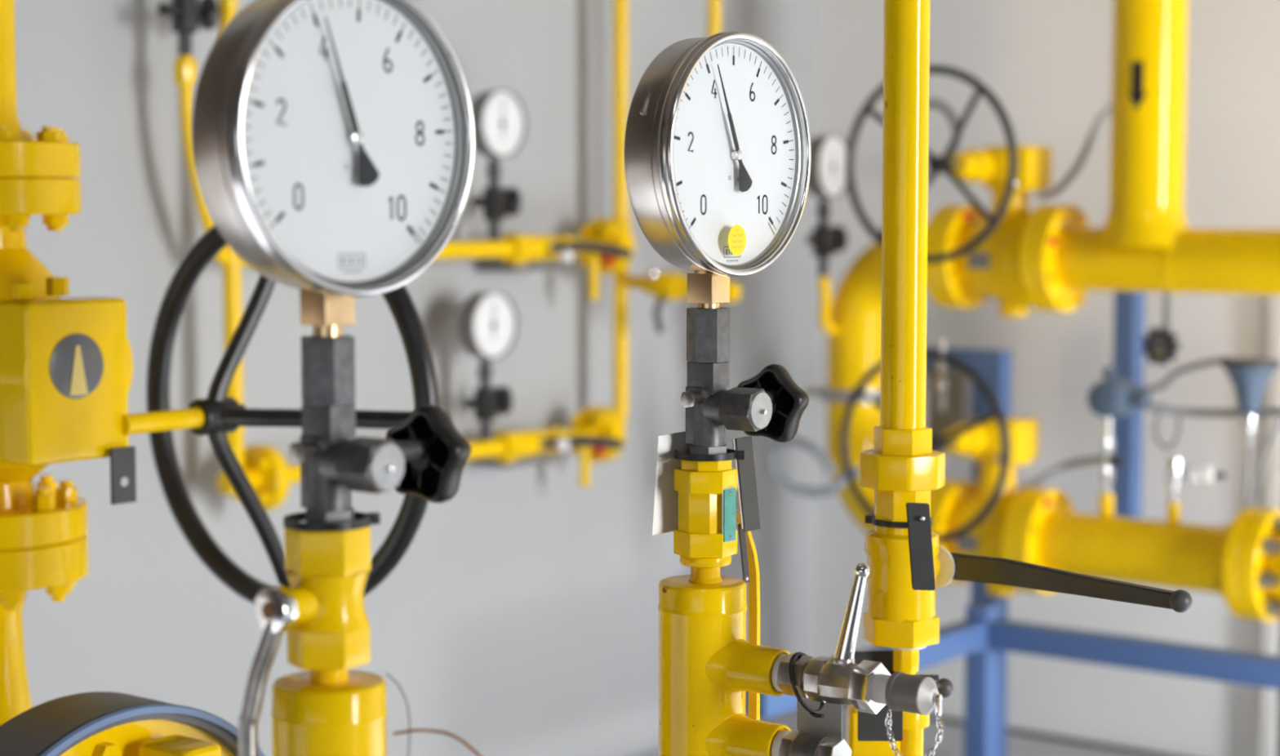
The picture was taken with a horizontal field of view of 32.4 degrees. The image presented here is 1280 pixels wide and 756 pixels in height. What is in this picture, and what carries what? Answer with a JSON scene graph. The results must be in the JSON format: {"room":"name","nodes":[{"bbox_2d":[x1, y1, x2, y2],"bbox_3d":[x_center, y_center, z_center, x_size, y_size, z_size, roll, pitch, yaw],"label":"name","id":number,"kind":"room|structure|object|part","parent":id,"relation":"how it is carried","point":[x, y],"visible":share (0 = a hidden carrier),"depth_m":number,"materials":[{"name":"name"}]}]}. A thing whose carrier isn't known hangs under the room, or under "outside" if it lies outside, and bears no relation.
{"room":"gas plant room","nodes":[
{"label":"gas plant room","id":0,"kind":"room"},
{"bbox_2d":[14,0,817,755],"bbox_3d":[-0.473,-0.799,3.265,0.150,3.000,2.722,4,6,38],"label":"wall","id":1,"kind":"structure","parent":0,"point":[519,616],"depth_m":3.48,"materials":[{"name":"grey paint"}]},
{"bbox_2d":[241,217,635,299],"bbox_3d":[-0.300,-0.171,3.276,0.166,0.131,0.802,4,6,38],"label":"pipe","id":2,"kind":"object","parent":1,"relation":"attached to","point":[605,246],"depth_m":3.44,"materials":[{"name":"metal"}]},
{"bbox_2d":[471,88,527,239],"bbox_3d":[-0.222,-0.324,3.347,0.046,0.228,0.104,4,6,38],"label":"gauge","id":3,"kind":"object","parent":2,"relation":"on","point":[500,122],"visible":0.97,"depth_m":3.34,"materials":[{"name":"grey"}]},
{"bbox_3d":[-0.222,-0.307,3.348,0.024,0.054,0.023,4,6,38],"label":"stem","id":4,"kind":"part","parent":3,"relation":"part of","materials":[{"name":"metal"}]},
{"bbox_3d":[-0.222,-0.226,3.355,0.017,0.030,0.017,4,6,38],"label":"inlet stem","id":5,"kind":"part","parent":3,"relation":"part of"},
{"bbox_3d":[-0.198,-0.271,3.381,0.018,0.045,0.047,-3,5,-32],"label":"knob","id":6,"kind":"part","parent":3,"relation":"part of","materials":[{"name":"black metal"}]},
{"bbox_3d":[-0.133,-0.203,3.430,0.019,0.018,0.018,4,6,38],"label":"stem","id":7,"kind":"part","parent":2,"relation":"part of","materials":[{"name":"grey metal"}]},
{"bbox_3d":[-0.068,-0.201,3.466,0.156,0.031,0.037,-4,6,-42],"label":"valve lever","id":8,"kind":"part","parent":2,"relation":"part of","materials":[{"name":"metal"}]},
{"bbox_2d":[287,404,626,487],"bbox_3d":[-0.307,0.131,3.291,0.166,0.126,0.779,4,6,38],"label":"pipe","id":9,"kind":"object","parent":1,"relation":"attached to","point":[596,433],"depth_m":3.47,"materials":[{"name":"metal"}]},
{"bbox_2d":[457,290,518,440],"bbox_3d":[-0.236,-0.019,3.354,0.046,0.228,0.104,4,6,38],"label":"gauge","id":10,"kind":"object","parent":9,"relation":"on","point":[487,322],"visible":1,"depth_m":3.34,"materials":[{"name":"grey"}]},
{"bbox_3d":[-0.236,-0.002,3.355,0.024,0.054,0.023,4,6,38],"label":"stem","id":11,"kind":"part","parent":10,"relation":"part of","materials":[{"name":"metal"}]},
{"bbox_3d":[-0.236,0.080,3.362,0.017,0.030,0.017,4,6,38],"label":"inlet stem","id":12,"kind":"part","parent":10,"relation":"part of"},
{"bbox_3d":[-0.212,0.034,3.388,0.018,0.045,0.047,-3,5,-32],"label":"knob","id":13,"kind":"part","parent":10,"relation":"part of","materials":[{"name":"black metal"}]},
{"bbox_3d":[-0.147,0.102,3.437,0.019,0.018,0.018,4,6,38],"label":"stem","id":14,"kind":"part","parent":9,"relation":"part of","materials":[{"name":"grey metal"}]},
{"bbox_3d":[-0.083,0.104,3.473,0.156,0.031,0.037,-4,6,-42],"label":"valve lever","id":15,"kind":"part","parent":9,"relation":"part of","materials":[{"name":"metal"}]},
{"bbox_2d":[630,705,1145,755],"bbox_3d":[0.684,1.074,-0.378,6.653,0.150,7.222,4,6,38],"label":"floor","id":16,"kind":"structure","parent":0,"point":[952,744],"depth_m":3.92,"materials":[{"name":"concrete"}]},
{"bbox_2d":[0,533,88,725],"bbox_3d":[-0.592,0.474,2.039,0.170,0.658,0.170,4,6,38],"label":"pipe","id":17,"kind":"object","parent":16,"relation":"on","point":[59,567],"visible":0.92,"depth_m":1.99,"materials":[{"name":"metal"}]},
{"bbox_2d":[0,177,439,604],"bbox_3d":[-0.444,0.029,1.991,0.417,0.419,0.335,4,6,38],"label":"valve","id":18,"kind":"object","parent":17,"relation":"on","point":[66,363],"visible":0.88,"depth_m":1.97,"materials":[{"name":"yellow paint"}]},
{"bbox_2d":[0,0,81,177],"bbox_3d":[-0.592,-1.183,1.906,0.170,2.010,0.170,4,6,38],"label":"spool","id":19,"kind":"object","parent":18,"relation":"on","point":[51,155],"visible":0.96,"depth_m":1.96,"materials":[{"name":"yellow paint"}]},
{"bbox_2d":[0,691,265,755],"bbox_3d":[-0.405,0.541,1.735,0.135,0.574,0.357,4,6,38],"label":"filter cover","id":20,"kind":"object","parent":16,"relation":"on","point":[93,723],"visible":0.98,"depth_m":1.71,"materials":[{"name":"grey"}]},
{"bbox_3d":[-0.401,0.433,1.723,0.018,0.330,0.330,4,6,38],"label":"lid","id":21,"kind":"part","parent":20,"relation":"part of","materials":[{"name":"yellow paint"}]},
{"bbox_2d":[271,669,387,755],"bbox_3d":[-0.171,0.516,1.237,0.064,0.703,0.064,4,6,38],"label":"pipe","id":22,"kind":"object","parent":16,"relation":"on","point":[348,717],"visible":0.94,"depth_m":1.19,"materials":[{"name":"metal"}]},
{"bbox_2d":[238,526,371,755],"bbox_3d":[-0.180,0.177,1.198,0.045,0.190,0.077,4,6,38],"label":"valve","id":23,"kind":"object","parent":22,"relation":"on","point":[322,614],"visible":0.98,"depth_m":1.19,"materials":[{"name":"yellow paint"}]},
{"bbox_3d":[-0.202,0.201,1.181,0.026,0.146,0.011,0,5,2],"label":"lever","id":24,"kind":"part","parent":23,"relation":"part of","materials":[{"name":"silver metal"}]},
{"bbox_2d":[262,602,274,619],"bbox_3d":[-0.198,0.124,1.171,0.009,0.009,0.002,4,6,38],"label":"bolt","id":25,"kind":"object","parent":23,"relation":"on","point":[268,608],"depth_m":1.17,"materials":[{"name":"metal"}]},
{"bbox_3d":[-0.185,0.123,1.187,0.020,0.020,0.022,4,6,38],"label":"stem","id":26,"kind":"part","parent":23,"relation":"part of","materials":[{"name":"yellow paint"}]},
{"bbox_2d":[283,511,380,531],"bbox_3d":[-0.170,0.078,1.202,0.048,0.006,0.051,4,6,38],"label":"cable tie","id":27,"kind":"object","parent":23,"relation":"attached to","point":[362,520],"visible":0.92,"depth_m":1.19,"materials":[{"name":"black plastic"}]},
{"bbox_2d":[288,334,471,522],"bbox_3d":[-0.141,0.027,1.221,0.061,0.103,0.116,2,5,24],"label":"valve","id":28,"kind":"object","parent":23,"relation":"on","point":[424,455],"visible":1,"depth_m":1.19,"materials":[{"name":"metal"}]},
{"bbox_2d":[191,0,475,337],"bbox_3d":[-0.163,-0.117,1.180,0.045,0.193,0.170,4,6,41],"label":"pressure gauge","id":29,"kind":"object","parent":28,"relation":"on","point":[333,141],"visible":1,"depth_m":1.16,"materials":[{"name":"silver metal"}]},
{"bbox_2d":[299,288,355,337],"bbox_3d":[-0.169,-0.036,1.192,0.022,0.031,0.022,4,6,38],"label":"socket","id":30,"kind":"object","parent":29,"relation":"attached to","point":[327,313],"depth_m":1.19,"materials":[{"name":"gold metal"}]},
{"bbox_3d":[-0.119,0.043,1.261,0.056,0.056,0.021,4,6,38],"label":"knob","id":31,"kind":"part","parent":28,"relation":"part of","materials":[{"name":"black plastic"}]},
{"bbox_2d":[385,671,411,755],"bbox_3d":[-0.133,0.199,1.213,0.014,0.074,0.003,-1,5,-15],"label":"wire","id":32,"kind":"object","parent":22,"relation":"attached to","point":[387,673],"visible":1,"depth_m":1.21,"materials":[{"name":"grey"}]},
{"bbox_2d":[392,728,481,755],"bbox_3d":[-0.103,0.210,1.212,0.066,0.033,0.004,0,5,3],"label":"wire","id":33,"kind":"object","parent":22,"relation":"attached to","point":[451,735],"visible":1,"depth_m":1.21,"materials":[{"name":"metal"}]},
{"bbox_2d":[657,574,791,755],"bbox_3d":[0.057,0.492,1.541,0.098,0.703,0.062,4,6,38],"label":"pipe","id":34,"kind":"object","parent":16,"relation":"on","point":[708,666],"visible":0.9,"depth_m":1.50,"materials":[{"name":"metal"}]},
{"bbox_2d":[673,459,737,583],"bbox_3d":[0.045,0.098,1.520,0.044,0.086,0.039,0,5,0],"label":"fitting","id":35,"kind":"object","parent":34,"relation":"on","point":[705,538],"visible":0.98,"depth_m":1.50,"materials":[{"name":"yellow paint"}]},
{"bbox_2d":[674,448,745,461],"bbox_3d":[0.047,0.053,1.515,0.047,0.006,0.044,4,6,38],"label":"cable tie","id":36,"kind":"object","parent":35,"relation":"attached to","point":[731,454],"visible":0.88,"depth_m":1.50,"materials":[{"name":"black plastic"}]},
{"bbox_2d":[651,431,689,535],"bbox_3d":[0.024,0.072,1.522,0.037,0.071,0.003,-3,5,-30],"label":"tag","id":37,"kind":"object","parent":36,"relation":"hanging from","point":[665,504],"visible":0.6,"depth_m":1.52,"materials":[{"name":"metal"}]},
{"bbox_2d":[732,435,760,532],"bbox_3d":[0.075,0.074,1.542,0.010,0.066,0.022,4,6,38],"label":"tag","id":38,"kind":"object","parent":36,"relation":"hanging from","point":[749,515],"visible":1,"depth_m":1.54,"materials":[{"name":"metal"}]},
{"bbox_3d":[0.061,0.094,1.506,0.001,0.036,0.014,4,6,38],"label":"label plate","id":39,"kind":"part","parent":35,"relation":"part of","materials":[{"name":"metal"}]},
{"bbox_2d":[737,524,750,582],"bbox_3d":[0.073,0.123,1.548,0.008,0.042,0.008,4,6,38],"label":"tag","id":40,"kind":"object","parent":35,"relation":"hanging from","point":[742,537],"visible":0.89,"depth_m":1.55,"materials":[{"name":"silver metal"}]},
{"bbox_2d":[680,306,808,454],"bbox_3d":[0.075,0.002,1.536,0.061,0.103,0.116,2,5,24],"label":"valve","id":41,"kind":"object","parent":35,"relation":"on","point":[770,404],"visible":1,"depth_m":1.50,"materials":[{"name":"metal"}]},
{"bbox_2d":[624,31,811,308],"bbox_3d":[0.053,-0.139,1.496,0.044,0.191,0.165,4,6,38],"label":"pressure gauge","id":42,"kind":"object","parent":41,"relation":"on","point":[717,147],"visible":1,"depth_m":1.48,"materials":[{"name":"silver metal"}]},
{"bbox_2d":[687,271,729,308],"bbox_3d":[0.047,-0.059,1.508,0.021,0.031,0.021,4,6,38],"label":"socket","id":43,"kind":"object","parent":42,"relation":"attached to","point":[708,290],"depth_m":1.50,"materials":[{"name":"gold metal"}]},
{"bbox_2d":[732,228,742,248],"bbox_3d":[0.066,-0.094,1.482,0.001,0.014,0.012,4,6,38],"label":"print","id":44,"kind":"object","parent":42,"relation":"attached to","point":[735,228],"depth_m":1.48},
{"bbox_3d":[0.097,0.017,1.576,0.056,0.056,0.021,4,6,38],"label":"knob","id":45,"kind":"part","parent":41,"relation":"part of","materials":[{"name":"black plastic"}]},
{"bbox_2d":[771,729,851,755],"bbox_3d":[0.115,0.252,1.476,0.048,0.027,0.027,4,6,38],"label":"valve","id":46,"kind":"object","parent":34,"relation":"attached to","point":[794,742],"visible":1,"depth_m":1.47,"materials":[{"name":"silver metal"}]},
{"bbox_2d":[771,562,942,715],"bbox_3d":[0.145,0.171,1.446,0.124,0.097,0.032,4,6,38],"label":"valve","id":47,"kind":"object","parent":34,"relation":"attached to","point":[837,679],"depth_m":1.45,"materials":[{"name":"silver metal"}]},
{"bbox_2d":[788,652,824,718],"bbox_3d":[0.112,0.205,1.474,0.024,0.041,0.032,0,5,6],"label":"cable tie","id":48,"kind":"object","parent":47,"relation":"attached to","point":[815,713],"visible":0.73,"depth_m":1.46,"materials":[{"name":"black plastic"}]},
{"bbox_2d":[796,697,842,738],"bbox_3d":[0.122,0.246,1.492,0.035,0.066,0.006,2,5,27],"label":"tag","id":49,"kind":"object","parent":48,"relation":"hanging from","point":[831,725],"visible":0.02,"depth_m":1.49,"materials":[{"name":"metal"}]},
{"bbox_3d":[0.134,0.188,1.457,0.016,0.007,0.016,4,6,38],"label":"lever seat","id":50,"kind":"part","parent":47,"relation":"part of","materials":[{"name":"silver metal"}]},
{"bbox_3d":[0.139,0.160,1.455,0.022,0.062,0.013,-1,5,-6],"label":"lever","id":51,"kind":"part","parent":47,"relation":"part of","materials":[{"name":"silver metal"}]},
{"bbox_3d":[0.179,0.205,1.421,0.035,0.025,0.025,4,6,38],"label":"screw cap","id":52,"kind":"part","parent":47,"relation":"part of","materials":[{"name":"metal"}]},
{"bbox_2d":[884,709,943,755],"bbox_3d":[0.177,0.233,1.422,0.042,0.041,0.007,3,5,33],"label":"chain","id":53,"kind":"object","parent":47,"relation":"hanging from","point":[936,744],"visible":1,"depth_m":1.43,"materials":[{"name":"silver metal"}]},
{"bbox_2d":[735,511,759,719],"bbox_3d":[0.077,0.466,1.604,0.020,0.743,0.008,4,6,38],"label":"tube","id":54,"kind":"object","parent":16,"relation":"on","point":[753,586],"visible":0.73,"depth_m":1.57,"materials":[{"name":"yellow paint"}]},
{"bbox_2d":[845,645,953,755],"bbox_3d":[0.202,0.515,1.703,0.087,0.630,0.043,-1,5,-9],"label":"drain pipe","id":55,"kind":"object","parent":16,"relation":"on","point":[906,660],"visible":0.44,"depth_m":1.67,"materials":[{"name":"metal"}]},
{"bbox_2d":[853,650,895,674],"bbox_3d":[0.181,0.224,1.684,0.039,0.031,0.004,0,5,0],"label":"tag","id":56,"kind":"object","parent":55,"relation":"attached to","point":[885,657],"visible":0.32,"depth_m":1.68,"materials":[{"name":"plastic"}]},
{"bbox_2d":[857,704,902,741],"bbox_3d":[0.176,0.248,1.609,0.033,0.034,0.005,0,5,0],"label":"tag","id":57,"kind":"object","parent":55,"relation":"attached to","point":[871,726],"visible":0.6,"depth_m":1.61,"materials":[{"name":"plastic"}]},
{"bbox_3d":[0.221,0.234,1.685,0.006,0.019,0.042,4,6,44],"label":"ball lever","id":58,"kind":"part","parent":55,"relation":"part of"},
{"bbox_2d":[859,0,1192,648],"bbox_3d":[0.277,-0.974,1.530,0.250,2.365,0.082,4,6,38],"label":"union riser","id":59,"kind":"object","parent":55,"relation":"on","point":[902,467],"visible":0.83,"depth_m":1.64,"materials":[{"name":"yellow paint"}]},
{"bbox_2d":[865,514,932,528],"bbox_3d":[0.199,0.108,1.667,0.046,0.006,0.046,-2,5,-25],"label":"cable tie","id":60,"kind":"object","parent":59,"relation":"attached to","point":[868,518],"visible":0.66,"depth_m":1.65,"materials":[{"name":"black plastic"}]},
{"bbox_2d":[906,502,935,590],"bbox_3d":[0.207,0.124,1.621,0.022,0.065,0.008,0,5,0],"label":"tag","id":61,"kind":"object","parent":60,"relation":"hanging from","point":[918,519],"visible":1,"depth_m":1.62,"materials":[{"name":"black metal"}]},
{"bbox_3d":[0.217,0.146,1.693,0.023,0.023,0.022,4,6,38],"label":"stem","id":62,"kind":"part","parent":59,"relation":"part of","materials":[{"name":"yellow paint"}]},
{"bbox_3d":[0.302,0.149,1.644,0.215,0.021,0.011,4,6,41],"label":"lever","id":63,"kind":"part","parent":59,"relation":"part of","materials":[{"name":"metal"}]},
{"bbox_2d":[926,346,1012,755],"bbox_3d":[0.543,0.308,3.739,0.169,0.717,0.040,4,6,38],"label":"support frame","id":64,"kind":"object","parent":16,"relation":"on","point":[993,366],"visible":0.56,"depth_m":3.68,"materials":[{"name":"blue paint"}]},
{"bbox_2d":[928,337,972,436],"bbox_3d":[0.504,0.024,3.669,0.072,0.183,0.079,4,6,38],"label":"instrument box","id":65,"kind":"object","parent":64,"relation":"attached to","point":[949,389],"visible":0.78,"depth_m":3.67,"materials":[{"name":"grey"}]},
{"bbox_3d":[0.500,0.027,3.648,0.014,0.055,0.014,4,6,38],"label":"valve stem","id":66,"kind":"part","parent":65,"relation":"part of","materials":[{"name":"grey metal"}]},
{"bbox_3d":[0.543,-0.026,3.712,0.169,0.048,0.040,4,6,38],"label":"plate","id":67,"kind":"part","parent":64,"relation":"part of","materials":[{"name":"blue paint"}]},
{"bbox_3d":[0.589,0.334,3.705,0.052,0.669,0.040,4,6,38],"label":"plate","id":68,"kind":"part","parent":64,"relation":"part of","materials":[{"name":"blue paint"}]},
{"bbox_2d":[746,601,1279,755],"bbox_3d":[0.893,0.575,2.805,1.420,0.334,0.640,4,6,38],"label":"support frame","id":69,"kind":"object","parent":16,"relation":"on","point":[980,637],"visible":0.79,"depth_m":3.33,"materials":[{"name":"blue paint"}]},
{"bbox_3d":[0.339,0.419,3.206,0.040,0.042,0.599,4,6,38],"label":"rail","id":70,"kind":"part","parent":69,"relation":"part of","materials":[{"name":"metal"}]},
{"bbox_3d":[0.538,0.521,3.466,0.040,0.334,0.040,4,6,38],"label":"post","id":71,"kind":"part","parent":69,"relation":"part of","materials":[{"name":"metal"}]},
{"bbox_3d":[1.095,0.434,3.017,1.379,0.042,0.040,4,6,38],"label":"rail","id":72,"kind":"part","parent":69,"relation":"part of","materials":[{"name":"metal"}]},
{"bbox_2d":[1111,291,1145,518],"bbox_3d":[0.821,0.060,3.703,0.040,0.498,0.040,4,6,38],"label":"frame post","id":73,"kind":"object","parent":16,"relation":"on","point":[1129,308],"visible":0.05,"depth_m":3.69,"materials":[{"name":"metal"}]},
{"bbox_2d":[926,349,1040,559],"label":"valve","id":74,"kind":"object","parent":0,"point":[970,517],"depth_m":3.44,"materials":[{"name":"yellow paint"}]},
{"bbox_3d":[0.513,0.259,3.455,0.036,0.024,0.004,4,6,38],"label":"name plate","id":75,"kind":"part","parent":74,"relation":"part of","materials":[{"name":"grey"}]},
{"bbox_2d":[1018,455,1102,491],"bbox_3d":[0.670,0.146,3.518,0.127,0.077,0.256,0,5,2],"label":"cable","id":76,"kind":"object","parent":74,"relation":"attached to","point":[1061,467],"visible":0.93,"depth_m":3.58,"materials":[{"name":"grey plastic"}]},
{"bbox_2d":[1013,488,1262,620],"bbox_3d":[0.767,0.263,3.340,0.360,0.168,0.166,4,6,38],"label":"spool","id":77,"kind":"object","parent":74,"relation":"attached to","point":[1172,553],"visible":0.7,"depth_m":3.31,"materials":[{"name":"yellow paint"}]},
{"bbox_2d":[1086,365,1151,493],"bbox_3d":[0.730,0.080,3.347,0.084,0.196,0.072,4,6,38],"label":"transmitter","id":78,"kind":"object","parent":77,"relation":"on","point":[1109,397],"visible":1,"depth_m":3.33,"materials":[{"name":"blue metal"}]},
{"bbox_3d":[0.716,0.113,3.369,0.022,0.127,0.019,4,6,38],"label":"stem","id":79,"kind":"part","parent":78,"relation":"part of","materials":[{"name":"silver metal"}]},
{"bbox_3d":[0.728,0.127,3.361,0.022,0.016,0.016,4,6,38],"label":"vent knob","id":80,"kind":"part","parent":78,"relation":"part of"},
{"bbox_2d":[1138,355,1231,392],"bbox_3d":[0.827,-0.004,3.311,0.039,0.068,0.163,-4,6,-40],"label":"cable","id":81,"kind":"object","parent":78,"relation":"attached to","point":[1212,362],"visible":0.89,"depth_m":3.33,"materials":[{"name":"grey plastic"}]},
{"bbox_2d":[1142,402,1279,417],"bbox_3d":[0.870,0.049,3.298,0.258,0.031,0.077,4,6,43],"label":"cable","id":82,"kind":"object","parent":78,"relation":"attached to","point":[1184,411],"visible":0.83,"depth_m":3.35,"materials":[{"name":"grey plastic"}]},
{"bbox_2d":[1153,403,1181,449],"bbox_3d":[0.807,0.074,3.370,0.041,0.065,0.080,1,5,14],"label":"cable","id":83,"kind":"object","parent":82,"relation":"hanging from","point":[1172,444],"visible":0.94,"depth_m":3.36,"materials":[{"name":"grey plastic"}]},
{"bbox_2d":[1165,456,1225,502],"bbox_3d":[0.834,0.153,3.303,0.088,0.068,0.035,0,5,-5],"label":"valve","id":84,"kind":"object","parent":77,"relation":"on","point":[1194,475],"visible":1,"depth_m":3.29,"materials":[{"name":"silver metal"}]},
{"bbox_3d":[0.845,0.147,3.303,0.065,0.008,0.008,0,5,0],"label":"stem","id":85,"kind":"part","parent":84,"relation":"part of","materials":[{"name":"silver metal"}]},
{"bbox_3d":[0.839,0.147,3.303,0.038,0.033,0.033,0,5,0],"label":"handle","id":86,"kind":"part","parent":84,"relation":"part of","materials":[{"name":"white"}]},
{"bbox_2d":[1242,447,1251,509],"bbox_3d":[0.890,0.163,3.228,0.011,0.124,0.019,2,5,20],"label":"tube","id":87,"kind":"object","parent":77,"relation":"on","point":[1248,450],"visible":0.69,"depth_m":3.22,"materials":[{"name":"grey metal"}]},
{"bbox_2d":[1219,357,1279,447],"bbox_3d":[0.890,0.037,3.212,0.088,0.128,0.088,4,6,38],"label":"pressure transmitter","id":88,"kind":"object","parent":87,"relation":"on","point":[1250,377],"visible":1,"depth_m":3.19,"materials":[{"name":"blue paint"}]},
{"bbox_2d":[1237,507,1279,622],"bbox_3d":[1.018,0.280,3.143,0.276,0.166,0.166,4,6,38],"label":"flange","id":89,"kind":"object","parent":77,"relation":"attached to","point":[1259,558],"visible":1,"depth_m":3.16,"materials":[{"name":"yellow paint"}]},
{"bbox_2d":[1248,418,1279,507],"bbox_3d":[0.913,0.130,3.226,0.048,0.146,0.047,1,5,11],"label":"cable","id":90,"kind":"object","parent":77,"relation":"attached to","point":[1277,425],"visible":1,"depth_m":3.24,"materials":[{"name":"grey plastic"}]},
{"bbox_2d":[813,0,1279,755],"bbox_3d":[2.876,-0.719,2.262,6.353,3.000,0.150,4,6,38],"label":"wall","id":91,"kind":"structure","parent":0,"point":[1047,63],"depth_m":3.88,"materials":[{"name":"white paint"}]},
{"bbox_2d":[804,378,928,403],"bbox_3d":[0.452,0.015,3.799,0.152,0.023,0.462,4,6,38],"label":"clamp","id":92,"kind":"object","parent":91,"relation":"attached to","point":[833,395],"visible":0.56,"depth_m":3.61,"materials":[{"name":"grey metal"}]},
{"bbox_2d":[928,98,960,157],"bbox_3d":[0.517,-0.424,3.829,0.074,0.112,0.360,1,5,6],"label":"cable","id":93,"kind":"object","parent":91,"relation":"hanging from","point":[942,106],"visible":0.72,"depth_m":3.69,"materials":[{"name":"grey plastic"}]},
{"bbox_2d":[929,714,1177,755],"bbox_3d":[1.490,0.694,3.367,2.953,0.006,0.014,4,6,38],"label":"baseboard","id":94,"kind":"structure","parent":91,"relation":"attached to","point":[1107,746],"depth_m":3.93,"materials":[{"name":"grey paint"}]},
{"bbox_2d":[1257,295,1279,755],"bbox_3d":[1.058,0.222,3.666,0.030,0.900,0.023,4,6,38],"label":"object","id":95,"kind":"structure","parent":91,"relation":"attached to","point":[1269,631],"depth_m":3.65,"materials":[{"name":"white"}]},
{"bbox_2d":[1275,618,1279,755],"bbox_3d":[1.077,0.223,3.655,0.016,0.900,0.018,4,6,38],"label":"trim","id":96,"kind":"structure","parent":91,"relation":"attached to","point":[1277,748],"depth_m":3.68,"materials":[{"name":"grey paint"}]},
{"bbox_3d":[0.684,-2.066,-0.630,6.653,0.150,7.222,4,6,38],"label":"ceiling","id":97,"kind":"structure","parent":0,"visible":0},
{"bbox_2d":[216,0,289,511],"bbox_3d":[-0.535,-1.039,2.892,0.092,2.455,0.078,4,6,38],"label":"pipe","id":98,"kind":"object","parent":97,"relation":"attached to","point":[264,466],"visible":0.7,"depth_m":2.96,"materials":[{"name":"metal"}]},
{"bbox_2d":[173,55,231,265],"bbox_3d":[-0.576,-0.285,2.900,0.032,0.273,0.084,4,6,38],"label":"pipe","id":99,"kind":"object","parent":98,"relation":"attached to","point":[185,68],"visible":0.73,"depth_m":2.87,"materials":[{"name":"metal"}]},
{"bbox_2d":[157,0,218,56],"bbox_3d":[-0.592,-0.533,2.859,0.046,0.228,0.104,4,6,38],"label":"gauge","id":100,"kind":"object","parent":99,"relation":"on","point":[186,15],"visible":1,"depth_m":2.86,"materials":[{"name":"grey"}]},
{"bbox_3d":[-0.593,-0.435,2.867,0.017,0.030,0.017,4,6,38],"label":"inlet stem","id":101,"kind":"part","parent":100,"relation":"part of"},
{"bbox_3d":[-0.568,-0.480,2.894,0.018,0.045,0.047,-3,5,-32],"label":"knob","id":102,"kind":"part","parent":100,"relation":"part of","materials":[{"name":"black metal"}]},
{"bbox_2d":[613,0,631,424],"bbox_3d":[-0.039,-1.106,3.517,0.033,2.421,0.058,4,6,38],"label":"pipe","id":103,"kind":"object","parent":97,"relation":"attached to","point":[620,7],"visible":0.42,"depth_m":3.58,"materials":[{"name":"metal"}]},
{"bbox_2d":[625,266,741,333],"bbox_3d":[0.062,-0.124,3.527,0.212,0.107,0.064,4,6,38],"label":"branch line","id":104,"kind":"object","parent":103,"relation":"attached to","point":[664,286],"visible":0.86,"depth_m":3.53,"materials":[{"name":"yellow paint"}]},
{"bbox_3d":[0.032,-0.101,3.535,0.022,0.059,0.015,-3,5,-31],"label":"valve lever","id":105,"kind":"part","parent":104,"relation":"part of","materials":[{"name":"metal"}]},
{"bbox_2d":[707,0,720,36],"bbox_3d":[0.117,-1.231,3.410,0.022,2.155,0.021,4,6,38],"label":"pipe","id":106,"kind":"object","parent":97,"relation":"attached to","point":[713,6],"visible":0.02,"depth_m":3.46,"materials":[{"name":"metal"}]},
{"bbox_2d":[1031,0,1279,365],"bbox_3d":[1.510,-1.109,2.642,2.205,2.275,0.166,4,6,38],"label":"pipe","id":107,"kind":"object","parent":97,"relation":"attached to","point":[1146,242],"depth_m":3.25,"materials":[{"name":"metal"}]},
{"bbox_2d":[845,65,1056,316],"bbox_3d":[0.519,-0.286,3.418,0.297,0.384,0.283,4,6,38],"label":"valve","id":108,"kind":"object","parent":107,"relation":"attached to","point":[980,255],"visible":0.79,"depth_m":3.39,"materials":[{"name":"yellow paint"}]},
{"bbox_2d":[817,204,959,533],"bbox_3d":[0.416,0.021,3.600,0.240,0.609,0.166,4,6,38],"label":"return bend","id":109,"kind":"object","parent":108,"relation":"attached to","point":[851,323],"visible":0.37,"depth_m":3.59,"materials":[{"name":"yellow paint"}]},
{"bbox_2d":[767,435,859,497],"bbox_3d":[0.283,0.146,3.553,0.189,0.102,0.064,3,5,30],"label":"loop","id":110,"kind":"object","parent":109,"relation":"attached to","point":[819,452],"visible":0.84,"depth_m":3.56,"materials":[{"name":"grey"}]},
{"bbox_2d":[805,133,848,275],"bbox_3d":[0.299,-0.282,3.578,0.046,0.228,0.104,4,6,38],"label":"gauge","id":111,"kind":"object","parent":109,"relation":"on","point":[828,179],"visible":0.89,"depth_m":3.57,"materials":[{"name":"grey"}]},
{"bbox_3d":[0.299,-0.183,3.586,0.017,0.030,0.017,4,6,38],"label":"inlet stem","id":112,"kind":"part","parent":111,"relation":"part of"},
{"bbox_3d":[0.299,-0.265,3.580,0.024,0.054,0.023,4,6,38],"label":"stem","id":113,"kind":"part","parent":111,"relation":"part of","materials":[{"name":"metal"}]},
{"bbox_3d":[0.323,-0.228,3.613,0.018,0.045,0.047,-3,5,-32],"label":"knob","id":114,"kind":"part","parent":111,"relation":"part of","materials":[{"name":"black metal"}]},
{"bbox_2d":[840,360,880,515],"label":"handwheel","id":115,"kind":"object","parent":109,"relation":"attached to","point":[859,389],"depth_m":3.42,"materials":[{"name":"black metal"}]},
{"bbox_3d":[0.525,-0.182,3.411,0.036,0.024,0.004,4,6,38],"label":"name plate","id":116,"kind":"part","parent":108,"relation":"part of","materials":[{"name":"grey"}]},
{"bbox_2d":[1035,103,1111,200],"bbox_3d":[0.712,-0.380,3.449,0.242,0.202,0.031,-3,6,-34],"label":"cable","id":117,"kind":"object","parent":108,"relation":"attached to","point":[1106,112],"visible":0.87,"depth_m":3.43,"materials":[{"name":"grey plastic"}]},
{"bbox_3d":[0.781,-0.072,3.280,0.058,0.106,0.033,4,6,38],"label":"rosette knob","id":118,"kind":"part","parent":107,"relation":"part of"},
{"bbox_3d":[0.775,-0.048,3.275,0.058,0.059,0.014,4,6,38],"label":"knob","id":119,"kind":"part","parent":107,"relation":"part of","materials":[{"name":"black plastic"}]},
{"bbox_3d":[0.785,-0.085,3.285,0.011,0.083,0.019,4,6,38],"label":"stem","id":120,"kind":"part","parent":107,"relation":"part of","materials":[{"name":"grey"}]}
]}

